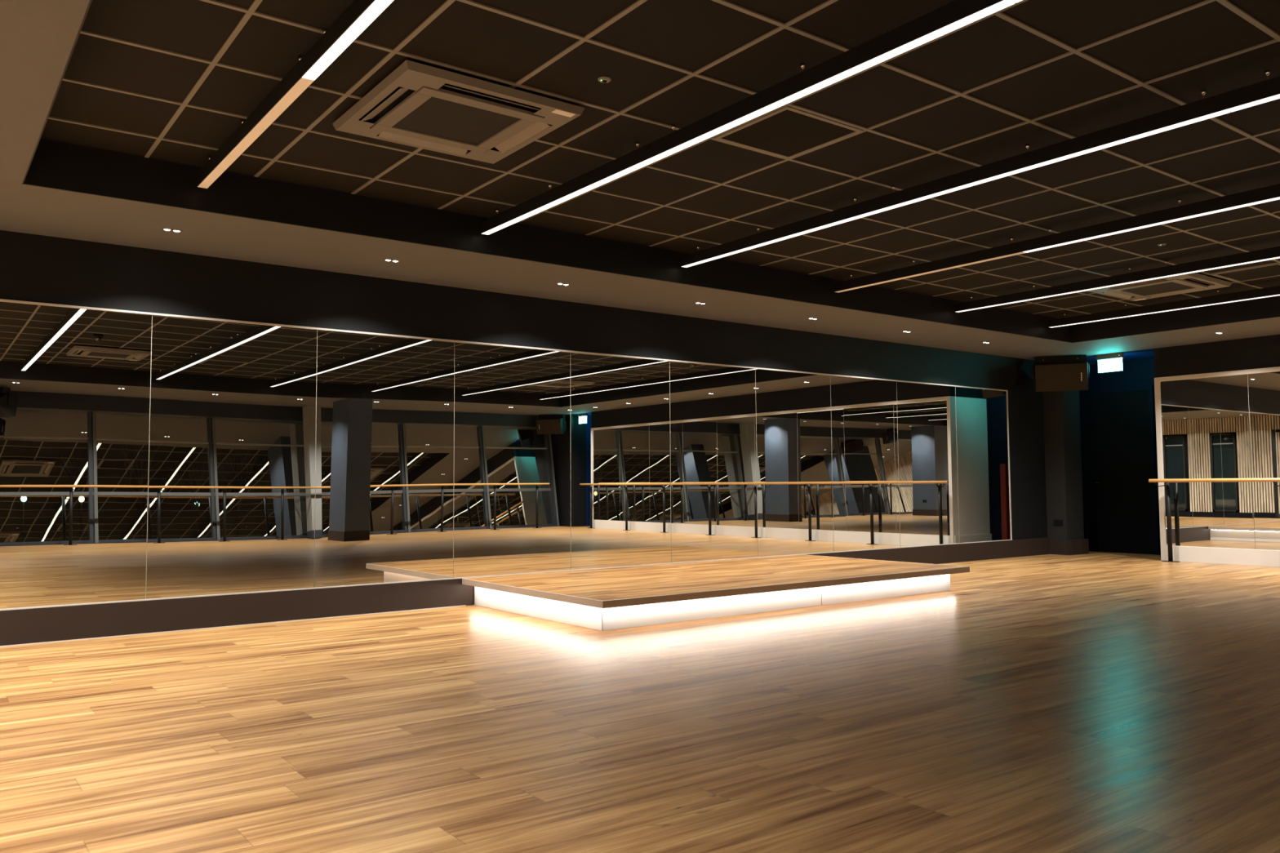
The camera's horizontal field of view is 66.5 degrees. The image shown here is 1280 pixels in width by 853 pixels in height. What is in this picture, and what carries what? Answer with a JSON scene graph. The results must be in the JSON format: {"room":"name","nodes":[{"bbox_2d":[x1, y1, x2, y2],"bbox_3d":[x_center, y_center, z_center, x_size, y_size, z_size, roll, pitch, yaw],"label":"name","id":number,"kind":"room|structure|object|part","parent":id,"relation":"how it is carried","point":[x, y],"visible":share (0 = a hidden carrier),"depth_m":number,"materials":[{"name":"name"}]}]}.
{"room":"exercise studio","nodes":[
{"label":"exercise studio","id":0,"kind":"room"},
{"bbox_2d":[0,230,1047,604],"bbox_3d":[-0.311,0.223,9.682,17.700,2.790,0.288,2,-4,-37],"label":"wall","id":1,"kind":"structure","parent":0,"point":[34,268],"depth_m":8.70,"materials":[{"name":"black paint"}]},
{"bbox_2d":[0,301,152,608],"bbox_3d":[-4.037,0.194,6.701,1.206,2.060,0.009,2,-4,-37],"label":"wall mirror","id":2,"kind":"object","parent":1,"relation":"attached to","point":[75,383],"visible":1,"depth_m":6.77,"materials":[{"name":"clear glass"}]},
{"bbox_2d":[146,315,317,599],"bbox_3d":[-3.070,0.230,7.422,1.206,2.060,0.011,2,-4,-37],"label":"wall mirror","id":3,"kind":"object","parent":1,"relation":"attached to","point":[232,472],"visible":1,"depth_m":7.39,"materials":[{"name":"clear glass"}]},
{"bbox_2d":[314,329,454,587],"bbox_3d":[-2.104,0.266,8.144,1.206,2.060,0.011,2,-4,-37],"label":"wall mirror","id":4,"kind":"object","parent":1,"relation":"attached to","point":[385,424],"visible":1,"depth_m":8.12,"materials":[{"name":"clear glass"}]},
{"bbox_2d":[0,298,1012,647],"bbox_3d":[-0.962,0.423,8.978,15.228,2.317,0.038,2,-4,-37],"label":"trim","id":5,"kind":"structure","parent":1,"relation":"attached to","point":[1,300],"depth_m":8.12,"materials":[{"name":"metal"}]},
{"bbox_2d":[453,342,571,577],"bbox_3d":[-1.139,0.302,8.866,1.206,2.060,0.009,2,-4,-37],"label":"wall mirror","id":6,"kind":"object","parent":1,"relation":"attached to","point":[513,509],"visible":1,"depth_m":8.84,"materials":[{"name":"clear glass"}]},
{"bbox_2d":[0,537,1088,645],"bbox_3d":[-0.293,1.476,9.228,16.660,0.236,0.332,2,-4,-37],"label":"baseboard","id":7,"kind":"structure","parent":1,"relation":"attached to","point":[24,626],"depth_m":7.54,"materials":[{"name":"black laminate"}]},
{"bbox_2d":[570,352,671,569],"bbox_3d":[-0.173,0.338,9.588,1.206,2.060,0.009,2,-4,-37],"label":"wall mirror","id":8,"kind":"object","parent":1,"relation":"attached to","point":[620,461],"visible":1,"depth_m":9.56,"materials":[{"name":"clear glass"}]},
{"bbox_2d":[669,360,758,563],"bbox_3d":[0.792,0.374,10.309,1.206,2.060,0.009,2,-4,-37],"label":"wall mirror","id":9,"kind":"object","parent":1,"relation":"attached to","point":[713,425],"visible":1,"depth_m":10.29,"materials":[{"name":"clear glass"}]},
{"bbox_2d":[755,368,833,556],"bbox_3d":[1.758,0.410,11.031,1.206,2.060,0.009,2,-4,-37],"label":"wall mirror","id":10,"kind":"object","parent":1,"relation":"attached to","point":[794,468],"visible":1,"depth_m":11.01,"materials":[{"name":"clear glass"}]},
{"bbox_2d":[830,375,900,551],"bbox_3d":[2.724,0.446,11.753,1.206,2.060,0.009,2,-4,-37],"label":"wall mirror","id":11,"kind":"object","parent":1,"relation":"attached to","point":[865,459],"visible":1,"depth_m":11.73,"materials":[{"name":"clear glass"}]},
{"bbox_2d":[896,381,959,546],"bbox_3d":[3.690,0.482,12.474,1.206,2.060,0.009,2,-4,-37],"label":"wall mirror","id":12,"kind":"object","parent":1,"relation":"attached to","point":[928,487],"visible":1,"depth_m":12.46,"materials":[{"name":"clear glass"}]},
{"bbox_2d":[955,386,1011,542],"bbox_3d":[4.647,0.517,13.189,1.183,2.060,0.009,2,-4,-37],"label":"wall mirror","id":13,"kind":"object","parent":1,"relation":"attached to","point":[981,415],"visible":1,"depth_m":13.17,"materials":[{"name":"clear glass"}]},
{"bbox_2d":[0,551,1279,852],"bbox_3d":[3.895,1.315,3.998,17.700,0.120,14.300,2,-4,-37],"label":"floor","id":14,"kind":"structure","parent":0,"point":[1092,702],"depth_m":4.18,"materials":[{"name":"brown wood"}]},
{"bbox_2d":[462,554,969,631],"bbox_3d":[0.792,1.445,8.878,4.243,0.236,2.170,2,-4,-37],"label":"stage platform","id":15,"kind":"object","parent":14,"relation":"on","point":[604,599],"visible":1,"depth_m":8.10,"materials":[{"name":"brown wood"}]},
{"bbox_2d":[1148,477,1279,562],"bbox_3d":[9.812,0.951,8.572,0.122,1.066,10.425,2,-4,-37],"label":"ballet barre","id":16,"kind":"object","parent":14,"relation":"on","point":[1166,482],"visible":1,"depth_m":12.54,"materials":[{"name":"brown wood"}]},
{"bbox_3d":[6.831,1.232,12.592,0.053,1.009,0.054,2,-4,-37],"label":"post","id":17,"kind":"part","parent":16,"relation":"part of","materials":[{"name":"black metal"}]},
{"bbox_3d":[9.777,0.440,8.579,0.045,0.045,10.425,2,-4,-37],"label":"rail","id":18,"kind":"part","parent":16,"relation":"part of","materials":[{"name":"brown wood"}]},
{"bbox_2d":[0,0,1279,364],"bbox_3d":[3.874,-1.720,4.178,17.700,0.380,14.300,2,-4,-37],"label":"ceiling","id":19,"kind":"structure","parent":0,"point":[37,37],"depth_m":7.32,"materials":[{"name":"grey paint"}]},
{"bbox_2d":[162,228,181,232],"bbox_3d":[-3.179,-1.332,6.625,0.118,0.006,0.058,2,-4,-37],"label":"recessed light","id":20,"kind":"object","parent":19,"relation":"in","point":[165,229],"visible":1,"depth_m":6.62,"materials":[{"name":"white"}]},
{"bbox_2d":[384,258,399,262],"bbox_3d":[-1.925,-1.285,7.562,0.118,0.006,0.058,2,-4,-37],"label":"recessed light","id":21,"kind":"object","parent":19,"relation":"in","point":[385,260],"visible":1,"depth_m":7.56,"materials":[{"name":"white"}]},
{"bbox_2d":[22,0,1279,342],"bbox_3d":[3.840,-1.614,5.134,11.263,0.278,9.620,2,-4,-37],"label":"ceiling bulkhead","id":22,"kind":"structure","parent":19,"relation":"attached to","point":[52,164],"depth_m":7.47,"materials":[{"name":"black paint"}]},
{"bbox_2d":[1031,355,1089,391],"bbox_3d":[5.867,-0.730,13.604,0.734,0.495,0.380,-2,-4,21],"label":"loudspeaker","id":23,"kind":"object","parent":19,"relation":"attached to","point":[1063,373],"visible":1,"depth_m":13.48,"materials":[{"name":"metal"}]},
{"bbox_2d":[1035,363,1087,391],"bbox_3d":[5.810,-0.678,13.451,0.646,0.353,0.059,-2,-4,21],"label":"grille","id":24,"kind":"object","parent":23,"relation":"attached to","point":[1055,376],"depth_m":13.44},
{"bbox_2d":[1096,352,1124,373],"bbox_3d":[6.471,-0.877,13.428,0.073,0.245,0.356,2,-4,-37],"label":"exit sign","id":25,"kind":"object","parent":19,"relation":"hanging from","point":[1108,362],"visible":1,"depth_m":13.41,"materials":[{"name":"white plastic"}]},
{"bbox_3d":[6.472,-0.842,13.427,0.012,0.175,0.336,2,-4,-37],"label":"lit panel","id":26,"kind":"part","parent":25,"relation":"part of","materials":[{"name":"white plastic"}]},
{"bbox_2d":[40,0,1279,318],"bbox_3d":[3.839,-1.767,5.143,11.363,0.032,9.720,2,-4,-37],"label":"ceiling","id":27,"kind":"structure","parent":0,"point":[168,80],"depth_m":5.34,"materials":[{"name":"grey tile"}]},
{"bbox_2d":[196,0,394,188],"bbox_3d":[0.071,-1.817,2.369,0.066,0.147,9.429,2,-4,-37],"label":"linear light","id":28,"kind":"object","parent":27,"relation":"hanging from","point":[359,15],"visible":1,"depth_m":4.58,"materials":[{"name":"beige"}]},
{"bbox_2d":[197,77,314,188],"bbox_3d":[-2.142,-1.563,5.319,0.057,0.021,2.031,2,-4,-37],"label":"diffuser","id":29,"kind":"object","parent":28,"relation":"attached to","point":[295,86],"depth_m":5.15,"materials":[{"name":"beige plastic"}]},
{"bbox_2d":[302,0,393,79],"bbox_3d":[-0.832,-1.676,3.570,0.057,0.021,2.333,2,-4,-37],"label":"diffuser","id":30,"kind":"object","parent":28,"relation":"attached to","point":[369,11],"depth_m":4.10,"materials":[{"name":"white plastic"}]},
{"bbox_2d":[332,59,585,164],"bbox_3d":[-1.000,-1.676,5.308,1.010,0.061,1.010,2,-4,-37],"label":"air conditioner","id":31,"kind":"object","parent":27,"relation":"attached to","point":[417,104],"visible":1,"depth_m":5.20,"materials":[{"name":"white plastic"}]},
{"bbox_2d":[392,96,520,145],"bbox_3d":[-1.000,-1.663,5.307,0.524,0.008,0.524,2,-4,-37],"label":"grille","id":32,"kind":"object","parent":31,"relation":"attached to","point":[437,117],"depth_m":5.31,"materials":[{"name":"white plastic"}]},
{"bbox_3d":[-1.000,-1.659,5.307,0.690,0.020,0.690,2,-4,-37],"label":"intake frame","id":33,"kind":"part","parent":31,"relation":"part of","materials":[{"name":"white plastic"}]},
{"bbox_2d":[597,75,611,83],"bbox_3d":[-0.178,-1.735,4.896,0.068,0.019,0.068,2,-4,-37],"label":"ceiling sensor","id":34,"kind":"object","parent":27,"relation":"attached to","point":[604,79],"visible":1,"depth_m":4.88,"materials":[{"name":"white"}]},
{"bbox_2d":[480,0,1022,235],"bbox_3d":[1.658,-1.757,3.555,0.066,0.147,9.429,2,-4,-37],"label":"linear light","id":35,"kind":"object","parent":27,"relation":"hanging from","point":[957,14],"visible":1,"depth_m":4.84,"materials":[{"name":"white"}]},
{"bbox_2d":[481,160,652,235],"bbox_3d":[-0.555,-1.504,6.504,0.057,0.021,2.031,2,-4,-37],"label":"diffuser","id":36,"kind":"object","parent":35,"relation":"attached to","point":[627,166],"depth_m":6.37,"materials":[{"name":"white plastic"}]},
{"bbox_2d":[645,0,1014,162],"bbox_3d":[0.755,-1.617,4.756,0.057,0.021,2.333,2,-4,-37],"label":"diffuser","id":37,"kind":"object","parent":35,"relation":"attached to","point":[975,11],"depth_m":4.51,"materials":[{"name":"white plastic"}]},
{"bbox_2d":[713,106,863,159],"bbox_3d":[0.860,-1.699,5.668,0.621,0.010,0.599,2,-4,-37],"label":"tile","id":38,"kind":"object","parent":27,"relation":"in","point":[788,132],"visible":1,"depth_m":5.65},
{"bbox_2d":[680,69,1279,267],"bbox_3d":[3.204,-1.700,4.709,0.066,0.147,9.429,2,-4,-37],"label":"linear light","id":39,"kind":"object","parent":27,"relation":"hanging from","point":[1268,90],"visible":1,"depth_m":5.87,"materials":[{"name":"white"}]},
{"bbox_2d":[681,213,870,267],"bbox_3d":[0.990,-1.447,7.659,0.057,0.021,2.031,2,-4,-37],"label":"diffuser","id":40,"kind":"object","parent":39,"relation":"attached to","point":[838,219],"depth_m":7.57,"materials":[{"name":"white plastic"}]},
{"bbox_2d":[865,109,1230,214],"bbox_3d":[2.301,-1.559,5.911,0.057,0.021,2.333,2,-4,-37],"label":"diffuser","id":41,"kind":"object","parent":39,"relation":"attached to","point":[1197,115],"depth_m":5.72,"materials":[{"name":"white plastic"}]},
{"bbox_2d":[1226,93,1279,111],"bbox_3d":[3.704,-1.680,4.039,0.057,0.021,2.340,2,-4,-37],"label":"diffuser","id":42,"kind":"object","parent":39,"relation":"attached to","point":[1245,101],"depth_m":4.88,"materials":[{"name":"white plastic"}]},
{"bbox_2d":[834,183,1279,292],"bbox_3d":[4.764,-1.642,5.875,0.066,0.147,9.429,2,-4,-37],"label":"linear light","id":43,"kind":"object","parent":27,"relation":"hanging from","point":[1272,193],"visible":1,"depth_m":7.62,"materials":[{"name":"beige"}]},
{"bbox_2d":[834,251,1026,292],"bbox_3d":[2.551,-1.389,8.825,0.057,0.021,2.031,2,-4,-37],"label":"diffuser","id":44,"kind":"object","parent":43,"relation":"attached to","point":[988,256],"depth_m":8.76,"materials":[{"name":"beige plastic"}]},
{"bbox_2d":[1023,196,1279,253],"bbox_3d":[3.861,-1.501,7.077,0.057,0.021,2.333,2,-4,-37],"label":"diffuser","id":45,"kind":"object","parent":43,"relation":"attached to","point":[1246,201],"depth_m":7.18,"materials":[{"name":"white plastic"}]},
{"bbox_2d":[954,246,1279,312],"bbox_3d":[6.333,-1.583,7.047,0.066,0.147,9.429,2,-4,-37],"label":"linear light","id":46,"kind":"object","parent":27,"relation":"hanging from","point":[1272,253],"visible":1,"depth_m":9.26,"materials":[{"name":"white"}]},
{"bbox_2d":[956,280,1143,312],"bbox_3d":[4.120,-1.330,9.997,0.057,0.021,2.031,2,-4,-37],"label":"diffuser","id":47,"kind":"object","parent":46,"relation":"attached to","point":[1107,283],"depth_m":9.94,"materials":[{"name":"white plastic"}]},
{"bbox_2d":[1141,256,1279,280],"bbox_3d":[5.430,-1.443,8.249,0.057,0.021,2.333,2,-4,-37],"label":"diffuser","id":48,"kind":"object","parent":46,"relation":"attached to","point":[1244,260],"depth_m":8.72,"materials":[{"name":"white plastic"}]},
{"bbox_2d":[1086,272,1231,301],"bbox_3d":[5.327,-1.440,10.041,1.010,0.061,1.010,2,-4,-37],"label":"air conditioner","id":49,"kind":"object","parent":27,"relation":"attached to","point":[1193,282],"visible":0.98,"depth_m":9.97,"materials":[{"name":"white plastic"}]},
{"bbox_2d":[1122,281,1192,295],"bbox_3d":[5.327,-1.427,10.041,0.524,0.008,0.524,2,-4,-37],"label":"grille","id":50,"kind":"object","parent":49,"relation":"attached to","point":[1168,286],"depth_m":10.06,"materials":[{"name":"white plastic"}]},
{"bbox_3d":[5.327,-1.423,10.040,0.690,0.020,0.690,2,-4,-37],"label":"intake frame","id":51,"kind":"part","parent":49,"relation":"part of","materials":[{"name":"white plastic"}]},
{"bbox_2d":[1157,243,1166,246],"bbox_3d":[4.491,-1.561,8.394,0.068,0.019,0.068,2,-4,-37],"label":"ceiling sensor","id":52,"kind":"object","parent":27,"relation":"attached to","point":[1159,244],"visible":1,"depth_m":8.38,"materials":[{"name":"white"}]},
{"bbox_2d":[1048,284,1279,327],"bbox_3d":[7.843,-1.527,8.176,0.066,0.147,9.429,2,-4,-37],"label":"linear light","id":53,"kind":"object","parent":27,"relation":"hanging from","point":[1252,294],"visible":1,"depth_m":10.78,"materials":[{"name":"white"}]},
{"bbox_2d":[1050,301,1230,327],"bbox_3d":[5.630,-1.274,11.126,0.057,0.021,2.031,2,-4,-37],"label":"diffuser","id":54,"kind":"object","parent":53,"relation":"attached to","point":[1192,304],"depth_m":11.09,"materials":[{"name":"white plastic"}]},
{"bbox_2d":[1229,294,1279,302],"bbox_3d":[6.940,-1.387,9.377,0.057,0.021,2.333,2,-4,-37],"label":"diffuser","id":55,"kind":"object","parent":53,"relation":"attached to","point":[1235,298],"depth_m":10.16,"materials":[{"name":"white plastic"}]},
{"bbox_2d":[1211,262,1279,282],"bbox_3d":[6.056,-1.506,9.551,0.621,0.010,0.599,2,-4,-37],"label":"ceiling vent","id":56,"kind":"object","parent":27,"relation":"in","point":[1269,270],"visible":1,"depth_m":9.60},
{"bbox_2d":[1043,390,1084,540],"bbox_3d":[6.130,0.442,14.130,0.450,2.790,0.297,2,-4,-37],"label":"wall","id":57,"kind":"structure","parent":0,"point":[1061,411],"depth_m":13.99,"materials":[{"name":"grey paint"}]},
{"bbox_2d":[1053,520,1063,525],"bbox_3d":[5.968,1.375,13.915,0.011,0.086,0.146,2,-4,-37],"label":"wall socket","id":58,"kind":"object","parent":57,"relation":"attached to","point":[1056,522],"visible":1,"depth_m":13.91,"materials":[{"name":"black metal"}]},
{"bbox_2d":[1079,358,1160,555],"bbox_3d":[10.867,0.122,9.301,0.260,2.790,14.300,2,-4,-37],"label":"wall","id":59,"kind":"structure","parent":0,"point":[1141,372],"depth_m":14.19,"materials":[{"name":"blue paint"}]},
{"bbox_2d":[1080,385,1159,555],"bbox_3d":[6.970,0.636,14.217,0.069,2.400,1.060,2,-4,-37],"label":"door","id":60,"kind":"structure","parent":59,"relation":"in","point":[1118,425],"depth_m":14.20,"materials":[{"name":"black paint"}]},
{"bbox_2d":[1079,334,1279,530],"bbox_3d":[10.333,0.107,8.972,0.990,2.790,13.612,2,-4,-37],"label":"wall","id":61,"kind":"structure","parent":0,"point":[1260,352],"depth_m":12.34,"materials":[{"name":"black paint"}]},
{"bbox_3d":[10.254,0.308,9.064,0.955,2.400,10.151,2,-4,-37],"label":"wall","id":62,"kind":"structure","parent":0,"visible":0},
{"bbox_2d":[1154,366,1279,567],"bbox_3d":[9.854,0.293,8.765,0.043,2.400,10.159,2,-4,-37],"label":"framed mirror","id":63,"kind":"object","parent":62,"relation":"attached to","point":[1223,424],"visible":0.99,"depth_m":12.20,"materials":[{"name":"white glass"}]},
{"bbox_3d":[6.833,0.553,12.801,0.037,2.400,0.062,2,-4,-37],"label":"rail","id":64,"kind":"part","parent":63,"relation":"part of","materials":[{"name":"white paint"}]},
{"bbox_2d":[1160,373,1254,549],"bbox_3d":[7.171,0.452,12.362,0.008,2.150,1.051,2,-4,-37],"label":"mirror glass","id":65,"kind":"object","parent":63,"relation":"on","point":[1206,424],"depth_m":12.33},
{"bbox_3d":[9.849,-0.877,8.836,0.037,0.055,10.035,2,-4,-37],"label":"rail","id":66,"kind":"part","parent":63,"relation":"part of","materials":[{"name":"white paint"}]},
{"bbox_2d":[1247,371,1279,550],"bbox_3d":[7.813,0.397,11.505,0.008,2.150,1.086,2,-4,-37],"label":"mirror glass","id":67,"kind":"object","parent":63,"relation":"on","point":[1263,387],"depth_m":11.82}
]}

